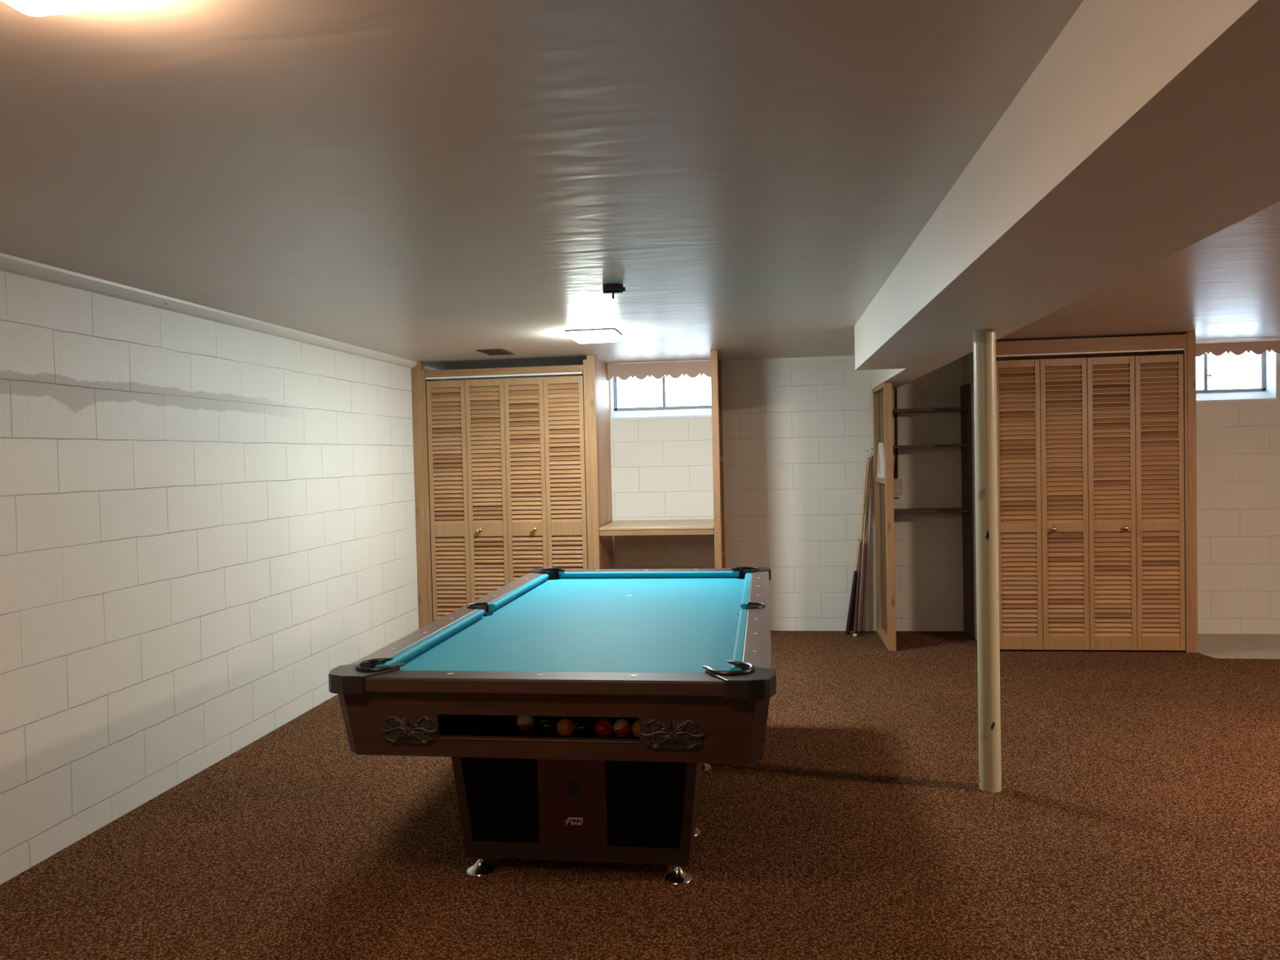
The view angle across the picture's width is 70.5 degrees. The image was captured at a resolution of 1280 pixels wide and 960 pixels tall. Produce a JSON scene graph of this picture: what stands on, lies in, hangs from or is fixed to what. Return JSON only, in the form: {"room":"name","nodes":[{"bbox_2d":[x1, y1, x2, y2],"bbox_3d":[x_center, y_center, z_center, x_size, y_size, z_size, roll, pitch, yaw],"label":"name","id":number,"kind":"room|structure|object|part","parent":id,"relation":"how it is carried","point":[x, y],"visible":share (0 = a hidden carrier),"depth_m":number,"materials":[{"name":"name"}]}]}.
{"room":"basement game room","nodes":[
{"label":"basement game room","id":0,"kind":"room"},
{"bbox_2d":[0,270,444,884],"bbox_3d":[-2.496,0.405,1.679,0.200,2.262,12.218,-1,2,8],"label":"wall","id":1,"kind":"structure","parent":0,"point":[202,522],"depth_m":3.97,"materials":[{"name":"white brick"}]},
{"bbox_2d":[0,253,417,368],"bbox_3d":[-2.445,-0.695,1.286,0.052,0.047,11.120,-1,2,8],"label":"trim","id":2,"kind":"structure","parent":1,"relation":"attached to","point":[9,264],"depth_m":3.98,"materials":[{"name":"white wood"}]},
{"bbox_2d":[0,0,1279,369],"bbox_3d":[1.321,-0.867,1.316,7.910,0.120,12.618,-1,2,8],"label":"ceiling","id":3,"kind":"structure","parent":0,"point":[435,184],"depth_m":2.28,"materials":[{"name":"paint"}]},
{"bbox_2d":[1,0,168,16],"bbox_3d":[-0.839,-0.730,1.260,0.290,0.048,0.290,-1,2,8],"label":"ceiling lamp","id":4,"kind":"object","parent":3,"relation":"attached to","point":[30,7],"visible":1,"depth_m":1.35,"materials":[{"name":"white glass"}]},
{"bbox_2d":[475,348,514,355],"bbox_3d":[-0.995,-0.879,6.241,0.180,0.008,0.310,-1,2,8],"label":"ceiling vent","id":5,"kind":"object","parent":3,"relation":"in","point":[498,351],"visible":1,"depth_m":6.22,"materials":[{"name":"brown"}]},
{"bbox_2d":[481,350,510,355],"bbox_3d":[-0.995,-0.881,6.246,0.144,0.004,0.260,-1,2,8],"label":"grille","id":6,"kind":"object","parent":5,"relation":"attached to","point":[486,352],"depth_m":6.24,"materials":[{"name":"brown"}]},
{"bbox_2d":[564,328,622,342],"bbox_3d":[-0.272,-0.853,5.385,0.290,0.048,0.290,-1,2,8],"label":"ceiling lamp","id":7,"kind":"object","parent":3,"relation":"attached to","point":[604,335],"visible":1,"depth_m":5.27,"materials":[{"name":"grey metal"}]},
{"bbox_3d":[-0.273,-0.873,5.384,0.290,0.010,0.290,-1,2,8],"label":"frame","id":8,"kind":"part","parent":7,"relation":"part of","materials":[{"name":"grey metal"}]},
{"bbox_2d":[602,283,625,298],"bbox_3d":[-0.117,-0.813,3.915,0.089,0.058,0.089,-3,2,-37],"label":"ceiling canopy","id":9,"kind":"object","parent":3,"relation":"attached to","point":[608,288],"visible":1,"depth_m":3.89,"materials":[{"name":"brown metal"}]},
{"bbox_2d":[607,360,711,381],"bbox_3d":[0.167,-0.867,7.174,0.857,0.134,0.018,-1,2,8],"label":"window valance","id":10,"kind":"object","parent":3,"relation":"attached to","point":[692,369],"visible":0.92,"depth_m":7.17,"materials":[{"name":"white fabric"}]},
{"bbox_2d":[1195,340,1279,356],"bbox_3d":[4.405,-0.957,6.587,1.246,0.096,0.018,-1,2,8],"label":"window valance","id":11,"kind":"object","parent":3,"relation":"attached to","point":[1255,347],"visible":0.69,"depth_m":6.58,"materials":[{"name":"white fabric"}]},
{"bbox_2d":[608,351,1279,634],"bbox_3d":[2.143,0.152,7.099,7.510,2.262,0.200,-1,2,8],"label":"wall","id":12,"kind":"structure","parent":0,"point":[797,436],"depth_m":7.07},
{"bbox_2d":[599,519,714,535],"bbox_3d":[0.165,0.360,6.912,0.836,0.060,0.721,-1,2,8],"label":"shelf","id":13,"kind":"object","parent":12,"relation":"attached to","point":[642,527],"visible":0.87,"depth_m":6.60,"materials":[{"name":"brown wood"}]},
{"bbox_2d":[608,375,711,420],"bbox_3d":[0.188,-0.717,7.339,0.852,0.448,0.199,-1,2,8],"label":"window","id":14,"kind":"structure","parent":12,"relation":"in","point":[680,411],"depth_m":7.33,"materials":[{"name":"blue paint"}]},
{"bbox_3d":[0.190,-0.538,7.329,0.850,0.092,0.169,-1,2,8],"label":"sill","id":15,"kind":"part","parent":14,"relation":"part of","materials":[{"name":"white paint"}]},
{"bbox_2d":[723,355,854,364],"bbox_3d":[1.226,-0.943,7.089,1.150,0.030,0.006,-1,2,8],"label":"trim","id":16,"kind":"structure","parent":12,"relation":"attached to","point":[851,357],"depth_m":7.09,"materials":[{"name":"white wood"}]},
{"bbox_2d":[893,387,897,478],"bbox_3d":[1.974,-0.360,6.995,0.032,0.697,0.029,-1,2,8],"label":"conduit","id":17,"kind":"object","parent":12,"relation":"attached to","point":[895,476],"visible":1,"depth_m":6.99,"materials":[{"name":"black"}]},
{"bbox_2d":[893,479,902,494],"bbox_3d":[1.995,0.053,7.011,0.074,0.122,0.010,-1,2,8],"label":"wall outlet","id":18,"kind":"object","parent":12,"relation":"attached to","point":[898,483],"visible":0.93,"depth_m":7.01,"materials":[{"name":"beige plastic"}]},
{"bbox_2d":[892,407,967,413],"bbox_3d":[2.137,-0.526,6.849,0.603,0.020,0.255,-1,2,8],"label":"wall shelf","id":19,"kind":"object","parent":12,"relation":"attached to","point":[945,409],"visible":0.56,"depth_m":6.73,"materials":[{"name":"brown wood"}]},
{"bbox_2d":[893,444,968,448],"bbox_3d":[2.143,-0.255,6.856,0.603,0.020,0.255,-1,2,8],"label":"wall shelf","id":20,"kind":"object","parent":12,"relation":"attached to","point":[940,445],"visible":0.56,"depth_m":6.73,"materials":[{"name":"brown wood"}]},
{"bbox_2d":[893,507,968,513],"bbox_3d":[2.155,0.232,6.869,0.603,0.020,0.255,-1,2,8],"label":"wall shelf","id":21,"kind":"object","parent":12,"relation":"attached to","point":[925,509],"visible":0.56,"depth_m":6.76,"materials":[{"name":"brown wood"}]},
{"bbox_2d":[854,0,1279,388],"bbox_3d":[0.942,-0.663,1.172,0.490,0.262,11.818,-1,2,8],"label":"beam","id":22,"kind":"structure","parent":12,"relation":"attached to","point":[1146,131],"depth_m":1.75,"materials":[{"name":"paint"}]},
{"bbox_2d":[1195,351,1277,403],"bbox_3d":[4.255,-0.797,6.775,0.852,0.448,0.199,-1,2,8],"label":"window","id":23,"kind":"structure","parent":12,"relation":"in","point":[1268,390],"depth_m":6.73,"materials":[{"name":"blue paint"}]},
{"bbox_3d":[4.262,-0.840,6.830,0.826,0.365,0.035,-1,2,8],"label":"frame","id":24,"kind":"part","parent":23,"relation":"part of","materials":[{"name":"grey metal"}]},
{"bbox_3d":[4.258,-0.618,6.765,0.850,0.092,0.169,-1,2,8],"label":"sill","id":25,"kind":"part","parent":23,"relation":"part of","materials":[{"name":"white paint"}]},
{"bbox_2d":[1195,338,1279,343],"bbox_3d":[4.806,-1.022,6.553,2.040,0.012,0.015,-1,2,8],"label":"trim","id":26,"kind":"structure","parent":12,"relation":"attached to","point":[1268,339],"depth_m":6.61,"materials":[{"name":"white wood"}]},
{"bbox_2d":[1197,633,1279,658],"bbox_3d":[1.347,1.409,1.178,7.910,0.100,12.218,-1,2,8],"label":"floor","id":27,"kind":"structure","parent":0,"point":[1220,646],"depth_m":6.32,"materials":[{"name":"concrete"}]},
{"bbox_2d":[0,631,1279,959],"bbox_3d":[1.346,1.354,1.177,7.510,0.012,11.818,-1,2,8],"label":"carpet","id":28,"kind":"structure","parent":27,"relation":"on","point":[1135,815],"depth_m":3.25,"materials":[{"name":"brown carpet"}]},
{"bbox_2d":[411,355,613,629],"bbox_3d":[-0.950,0.170,7.043,1.397,2.149,0.755,-1,2,8],"label":"closet","id":29,"kind":"object","parent":28,"relation":"on","point":[513,465],"visible":0.8,"depth_m":6.72,"materials":[{"name":"brown wood"}]},
{"bbox_3d":[-1.426,0.254,6.782,0.295,1.990,0.026,-1,2,8],"label":"door panel","id":30,"kind":"part","parent":29,"relation":"part of","materials":[{"name":"brown wood"}]},
{"bbox_3d":[-1.193,0.375,6.723,0.039,0.039,0.042,-1,2,8],"label":"knob","id":31,"kind":"part","parent":29,"relation":"part of","materials":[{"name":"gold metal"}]},
{"bbox_3d":[-1.131,0.248,6.741,0.295,1.990,0.026,-1,2,8],"label":"door panel","id":32,"kind":"part","parent":29,"relation":"part of","materials":[{"name":"brown wood"}]},
{"bbox_3d":[-0.836,0.242,6.700,0.295,1.990,0.026,-1,2,8],"label":"door panel","id":33,"kind":"part","parent":29,"relation":"part of","materials":[{"name":"brown wood"}]},
{"bbox_3d":[-0.780,0.365,6.666,0.039,0.039,0.042,-1,2,8],"label":"knob","id":34,"kind":"part","parent":29,"relation":"part of","materials":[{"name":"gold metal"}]},
{"bbox_3d":[-0.541,0.236,6.659,0.295,1.990,0.026,-1,2,8],"label":"door panel","id":35,"kind":"part","parent":29,"relation":"part of","materials":[{"name":"brown wood"}]},
{"bbox_3d":[-0.329,0.166,6.651,0.060,2.149,0.088,-1,2,8],"label":"post","id":36,"kind":"part","parent":29,"relation":"part of","materials":[{"name":"brown wood"}]},
{"bbox_3d":[-0.277,0.155,7.010,0.012,2.149,0.637,-1,2,8],"label":"panel","id":37,"kind":"part","parent":29,"relation":"part of","materials":[{"name":"brown wood"}]},
{"bbox_2d":[328,566,776,884],"bbox_3d":[-0.103,0.909,3.758,1.308,0.806,2.470,-1,2,8],"label":"pool table","id":38,"kind":"object","parent":28,"relation":"on","point":[686,654],"visible":1,"depth_m":3.02,"materials":[{"name":"fabric"}]},
{"bbox_2d":[375,608,484,666],"bbox_3d":[-0.723,0.568,3.263,0.033,0.033,1.008,-1,2,8],"label":"cushion","id":39,"kind":"object","parent":38,"relation":"on","point":[412,652],"depth_m":3.19,"materials":[{"name":"fabric"}]},
{"bbox_3d":[-0.706,0.556,3.831,0.088,0.044,2.287,-1,2,8],"label":"rail","id":40,"kind":"part","parent":38,"relation":"part of","materials":[{"name":"brown wood"}]},
{"bbox_3d":[-0.487,1.020,3.100,0.286,0.436,0.004,-1,2,8],"label":"inset panel","id":41,"kind":"part","parent":38,"relation":"part of","materials":[{"name":"black laminate"}]},
{"bbox_2d":[487,573,548,611],"bbox_3d":[-0.569,0.534,4.382,0.033,0.033,1.008,-1,2,8],"label":"cushion","id":42,"kind":"object","parent":38,"relation":"on","point":[504,600],"depth_m":4.27,"materials":[{"name":"fabric"}]},
{"bbox_2d":[516,715,534,730],"bbox_3d":[-0.361,0.761,2.855,0.057,0.057,0.057,-1,2,8],"label":"ball","id":43,"kind":"object","parent":38,"relation":"on","point":[523,722],"visible":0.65,"depth_m":2.83,"materials":[{"name":"white plastic"}]},
{"bbox_3d":[-0.272,0.580,2.585,1.123,0.044,0.100,-1,2,8],"label":"rail","id":44,"kind":"part","parent":38,"relation":"part of","materials":[{"name":"brown wood"}]},
{"bbox_2d":[539,715,557,735],"bbox_3d":[-0.283,0.760,2.804,0.057,0.057,0.057,-1,2,8],"label":"ball","id":45,"kind":"object","parent":38,"relation":"on","point":[548,724],"visible":0.96,"depth_m":2.78,"materials":[{"name":"black plastic"}]},
{"bbox_2d":[400,668,705,673],"bbox_3d":[-0.264,0.573,2.651,0.976,0.033,0.033,-1,2,8],"label":"cushion","id":46,"kind":"object","parent":38,"relation":"on","point":[401,669],"depth_m":2.64,"materials":[{"name":"fabric"}]},
{"bbox_2d":[556,717,574,737],"bbox_3d":[-0.228,0.759,2.781,0.057,0.057,0.057,-1,2,8],"label":"ball","id":47,"kind":"object","parent":38,"relation":"on","point":[566,726],"visible":1,"depth_m":2.76,"materials":[{"name":"orange plastic"}]},
{"bbox_3d":[-0.230,1.015,3.060,0.235,0.436,0.012,-1,2,8],"label":"panel","id":48,"kind":"part","parent":38,"relation":"part of","materials":[{"name":"brown wood"}]},
{"bbox_3d":[-0.218,1.261,3.065,0.712,0.056,0.014,-1,2,8],"label":"rail","id":49,"kind":"part","parent":38,"relation":"part of","materials":[{"name":"brown wood"}]},
{"bbox_2d":[574,718,593,737],"bbox_3d":[-0.170,0.758,2.773,0.057,0.057,0.057,-1,2,8],"label":"ball","id":50,"kind":"object","parent":38,"relation":"on","point":[584,727],"visible":1,"depth_m":2.75,"materials":[{"name":"black plastic"}]},
{"bbox_2d":[594,718,613,737],"bbox_3d":[-0.111,0.757,2.765,0.057,0.057,0.057,-1,2,8],"label":"ball","id":51,"kind":"object","parent":38,"relation":"on","point":[603,727],"visible":1,"depth_m":2.75,"materials":[{"name":"red plastic"}]},
{"bbox_2d":[613,718,631,737],"bbox_3d":[-0.053,0.756,2.757,0.057,0.057,0.057,-1,2,8],"label":"ball","id":52,"kind":"object","parent":38,"relation":"on","point":[622,728],"visible":1,"depth_m":2.74,"materials":[{"name":"red plastic"}]},
{"bbox_2d":[631,719,639,737],"bbox_3d":[0.004,0.755,2.749,0.057,0.057,0.057,-1,2,8],"label":"ball","id":53,"kind":"object","parent":38,"relation":"on","point":[636,726],"visible":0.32,"depth_m":2.73,"materials":[{"name":"orange plastic"}]},
{"bbox_3d":[0.030,1.010,3.028,0.290,0.436,0.004,-1,2,8],"label":"inset panel","id":54,"kind":"part","parent":38,"relation":"part of","materials":[{"name":"black laminate"}]},
{"bbox_3d":[0.049,0.510,4.912,1.123,0.044,0.100,-1,2,8],"label":"rail","id":55,"kind":"part","parent":38,"relation":"part of","materials":[{"name":"brown wood"}]},
{"bbox_2d":[558,571,739,577],"bbox_3d":[0.039,0.507,4.846,0.976,0.033,0.033,-1,2,8],"label":"cushion","id":56,"kind":"object","parent":38,"relation":"on","point":[562,574],"depth_m":4.83,"materials":[{"name":"fabric"}]},
{"bbox_2d":[729,609,747,671],"bbox_3d":[0.345,0.546,3.115,0.033,0.033,1.008,-1,2,8],"label":"cushion","id":57,"kind":"object","parent":38,"relation":"on","point":[739,639],"depth_m":3.00,"materials":[{"name":"fabric"}]},
{"bbox_2d":[740,573,751,609],"bbox_3d":[0.499,0.513,4.234,0.033,0.033,1.008,-1,2,8],"label":"cushion","id":58,"kind":"object","parent":38,"relation":"on","point":[746,583],"depth_m":4.10,"materials":[{"name":"fabric"}]},
{"bbox_3d":[0.482,0.533,3.666,0.088,0.044,2.287,-1,2,8],"label":"rail","id":59,"kind":"part","parent":38,"relation":"part of","materials":[{"name":"brown wood"}]},
{"bbox_2d":[710,350,725,568],"bbox_3d":[0.601,0.139,6.845,0.050,2.149,0.723,-1,2,8],"label":"wood panel","id":60,"kind":"object","parent":28,"relation":"on","point":[716,370],"depth_m":6.49,"materials":[{"name":"brown wood"}]},
{"bbox_2d":[845,448,872,634],"bbox_3d":[1.687,0.472,6.982,0.264,1.426,0.033,-2,2,-20],"label":"pool cue","id":61,"kind":"object","parent":28,"relation":"on","point":[855,575],"visible":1,"depth_m":6.96,"materials":[{"name":"brown wood"}]},
{"bbox_2d":[849,457,869,633],"bbox_3d":[1.698,0.507,7.022,0.202,1.353,0.033,-2,2,-20],"label":"pool cue","id":62,"kind":"object","parent":28,"relation":"on","point":[868,463],"visible":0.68,"depth_m":7.00,"materials":[{"name":"brown wood"}]},
{"bbox_2d":[853,449,867,636],"bbox_3d":[1.685,0.480,6.929,0.213,1.413,0.033,-3,2,-44],"label":"pool cue","id":63,"kind":"object","parent":28,"relation":"on","point":[859,572],"visible":1,"depth_m":6.91,"materials":[{"name":"brown wood"}]},
{"bbox_2d":[857,456,871,633],"bbox_3d":[1.742,0.496,7.002,0.162,1.372,0.032,-2,2,-26],"label":"pool cue","id":64,"kind":"object","parent":28,"relation":"on","point":[863,578],"visible":1,"depth_m":6.99,"materials":[{"name":"brown wood"}]},
{"bbox_2d":[871,382,896,651],"bbox_3d":[1.796,0.247,6.680,0.054,1.886,0.725,-1,2,8],"label":"frame","id":65,"kind":"object","parent":28,"relation":"on","point":[882,393],"visible":0.99,"depth_m":6.65,"materials":[{"name":"brown wood"}]},
{"bbox_2d":[876,442,884,478],"bbox_3d":[1.790,-0.147,6.717,0.032,0.262,0.297,-1,2,8],"label":"ball rack","id":66,"kind":"object","parent":65,"relation":"on","point":[881,460],"visible":0.91,"depth_m":6.67,"materials":[{"name":"white plastic"}]},
{"bbox_3d":[1.777,-0.679,6.675,0.050,0.034,0.685,-1,2,8],"label":"plate","id":67,"kind":"part","parent":65,"relation":"part of","materials":[{"name":"brown wood"}]},
{"bbox_3d":[1.820,1.170,6.724,0.050,0.038,0.685,-1,2,8],"label":"plate","id":68,"kind":"part","parent":65,"relation":"part of","materials":[{"name":"brown wood"}]},
{"bbox_3d":[1.819,0.244,6.697,0.010,1.814,0.685,-1,2,8],"label":"panel","id":69,"kind":"part","parent":65,"relation":"part of","materials":[{"name":"brown wood"}]},
{"bbox_2d":[960,383,973,637],"bbox_3d":[2.466,0.228,6.828,0.021,1.885,0.252,-1,2,8],"label":"upright","id":70,"kind":"object","parent":28,"relation":"on","point":[966,425],"visible":0.94,"depth_m":6.77,"materials":[{"name":"brown wood"}]},
{"bbox_2d":[973,328,1001,792],"bbox_3d":[1.427,0.334,3.721,0.087,1.888,0.087,-1,2,8],"label":"support post","id":71,"kind":"object","parent":28,"relation":"on","point":[984,340],"visible":1,"depth_m":3.69,"materials":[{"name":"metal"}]},
{"bbox_2d":[963,331,1197,653],"bbox_3d":[3.103,0.090,6.482,1.340,2.149,0.755,-1,2,8],"label":"closet","id":72,"kind":"object","parent":28,"relation":"on","point":[1097,464],"visible":0.98,"depth_m":6.15,"materials":[{"name":"brown wood"}]},
{"bbox_3d":[2.447,0.102,6.592,0.009,2.149,0.717,-1,2,8],"label":"panel","id":73,"kind":"part","parent":72,"relation":"part of","materials":[{"name":"paint"}]},
{"bbox_3d":[2.597,0.174,6.224,0.301,1.990,0.026,-1,2,8],"label":"door panel","id":74,"kind":"part","parent":72,"relation":"part of","materials":[{"name":"brown wood"}]},
{"bbox_3d":[2.817,0.335,6.168,0.039,0.039,0.042,-1,2,8],"label":"knob","id":75,"kind":"part","parent":72,"relation":"part of","materials":[{"name":"gold metal"}]},
{"bbox_3d":[2.897,0.168,6.183,0.300,1.990,0.026,-1,2,8],"label":"door panel","id":76,"kind":"part","parent":72,"relation":"part of","materials":[{"name":"brown wood"}]},
{"bbox_3d":[3.198,0.163,6.141,0.301,1.990,0.026,-1,2,8],"label":"door panel","id":77,"kind":"part","parent":72,"relation":"part of","materials":[{"name":"brown wood"}]},
{"bbox_3d":[3.274,0.326,6.105,0.039,0.039,0.042,-1,2,8],"label":"knob","id":78,"kind":"part","parent":72,"relation":"part of","materials":[{"name":"gold metal"}]},
{"bbox_3d":[3.499,0.157,6.099,0.302,1.990,0.026,-1,2,8],"label":"door panel","id":79,"kind":"part","parent":72,"relation":"part of","materials":[{"name":"brown wood"}]},
{"bbox_3d":[3.771,0.075,6.451,0.009,2.149,0.633,-1,2,8],"label":"panel","id":80,"kind":"part","parent":72,"relation":"part of","materials":[{"name":"brown wood"}]},
{"bbox_3d":[3.700,0.086,6.096,0.052,2.149,0.090,-1,2,8],"label":"post","id":81,"kind":"part","parent":72,"relation":"part of","materials":[{"name":"brown wood"}]}
]}

